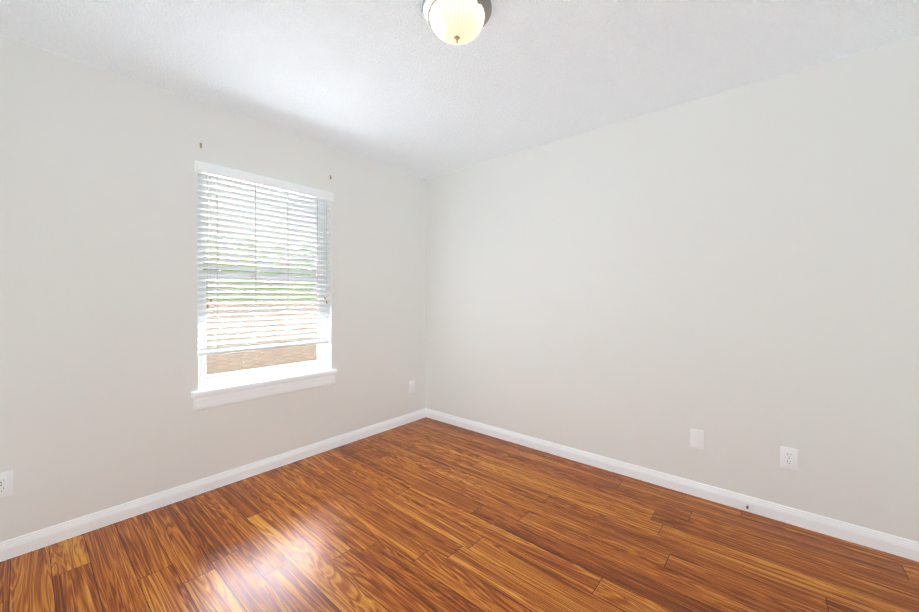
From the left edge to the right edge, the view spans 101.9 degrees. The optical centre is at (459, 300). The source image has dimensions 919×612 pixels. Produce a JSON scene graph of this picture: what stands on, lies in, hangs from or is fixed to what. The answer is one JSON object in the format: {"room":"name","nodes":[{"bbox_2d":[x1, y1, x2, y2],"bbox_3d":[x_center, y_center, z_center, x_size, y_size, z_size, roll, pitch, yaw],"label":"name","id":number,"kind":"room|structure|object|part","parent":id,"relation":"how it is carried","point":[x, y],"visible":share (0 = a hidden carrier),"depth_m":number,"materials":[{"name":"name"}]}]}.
{"room":"empty bedroom","nodes":[
{"label":"empty bedroom","id":0,"kind":"room"},
{"bbox_2d":[0,36,425,541],"bbox_3d":[-1.363,-0.015,2.746,0.140,2.440,2.977,0,0,40],"label":"wall","id":1,"kind":"structure","parent":0,"point":[98,297],"depth_m":2.10,"materials":[{"name":"white paint"}]},
{"bbox_2d":[0,470,12,497],"bbox_3d":[-2.131,0.859,1.732,0.009,0.115,0.070,0,0,40],"label":"outlet","id":2,"kind":"object","parent":1,"relation":"attached to","point":[6,483],"visible":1,"depth_m":1.74,"materials":[{"name":"white plastic"}]},
{"bbox_2d":[0,409,423,561],"bbox_3d":[-1.307,1.162,2.702,0.013,0.085,2.910,0,0,40],"label":"baseboard","id":3,"kind":"structure","parent":1,"relation":"attached to","point":[20,545],"depth_m":2.22,"materials":[{"name":"white wood"}]},
{"bbox_2d":[191,143,336,410],"bbox_3d":[-1.377,-0.165,2.703,0.172,1.689,0.985,0,0,40],"label":"window","id":4,"kind":"structure","parent":1,"relation":"in","point":[219,389],"depth_m":2.62,"materials":[{"name":"white plastic"}]},
{"bbox_3d":[-1.351,0.622,2.686,0.104,0.117,0.985,0,0,40],"label":"sill","id":5,"kind":"part","parent":4,"relation":"part of","materials":[{"name":"white wood"}]},
{"bbox_2d":[409,380,414,392],"bbox_3d":[-0.469,0.853,3.689,0.009,0.115,0.070,0,0,40],"label":"outlet","id":6,"kind":"object","parent":1,"relation":"attached to","point":[411,386],"visible":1,"depth_m":3.68,"materials":[{"name":"white plastic"}]},
{"bbox_2d":[0,417,918,611],"bbox_3d":[0.025,1.242,1.576,3.500,0.060,2.977,0,0,40],"label":"floor","id":7,"kind":"structure","parent":0,"point":[425,514],"depth_m":1.80,"materials":[{"name":"laminate"}]},
{"bbox_2d":[0,0,918,178],"bbox_3d":[0.025,-1.278,1.560,3.780,0.100,3.257,0,0,40],"label":"ceiling","id":8,"kind":"structure","parent":0,"point":[400,85],"depth_m":1.88,"materials":[{"name":"white paint"}]},
{"bbox_2d":[422,0,491,44],"bbox_3d":[-0.011,-1.154,1.566,0.292,0.148,0.292,0,0,40],"label":"flush-mount light","id":9,"kind":"object","parent":8,"relation":"attached to","point":[456,22],"visible":1,"depth_m":1.51,"materials":[{"name":"white glass"}]},
{"bbox_2d":[426,35,918,541],"bbox_3d":[1.034,-0.015,2.756,3.780,2.440,0.140,0,0,40],"label":"wall","id":10,"kind":"structure","parent":0,"point":[733,275],"depth_m":2.23,"materials":[{"name":"white paint"}]},
{"bbox_2d":[424,408,918,561],"bbox_3d":[0.984,1.162,2.706,3.500,0.085,0.013,0,0,40],"label":"baseboard","id":11,"kind":"structure","parent":10,"relation":"attached to","point":[856,534],"depth_m":2.23,"materials":[{"name":"white wood"}]},
{"bbox_2d":[690,429,703,449],"bbox_3d":[1.466,0.856,2.299,0.070,0.115,0.006,0,0,40],"label":"outlet","id":12,"kind":"object","parent":10,"relation":"attached to","point":[696,438],"visible":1,"depth_m":2.30,"materials":[{"name":"white plastic"}]},
{"bbox_2d":[781,446,797,470],"bbox_3d":[1.790,0.857,2.022,0.070,0.115,0.009,0,0,40],"label":"outlet","id":13,"kind":"object","parent":10,"relation":"attached to","point":[789,458],"visible":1,"depth_m":2.02,"materials":[{"name":"white plastic"}]},
{"label":"outside","id":14,"kind":"structure","parent":0,"visible":0},
{"bbox_2d":[206,303,316,374],"bbox_3d":[-6.760,0.434,7.346,14.000,0.880,15.000,0,0,40],"label":"ground","id":15,"kind":"structure","parent":14,"point":[241,362],"depth_m":4.44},
{"bbox_2d":[203,233,316,299],"bbox_3d":[-5.217,-0.596,6.685,1.000,1.350,18.000,0,0,40],"label":"hedge","id":16,"kind":"object","parent":15,"relation":"on","point":[260,272],"depth_m":7.50,"materials":[{"name":"green plant"}]}
]}

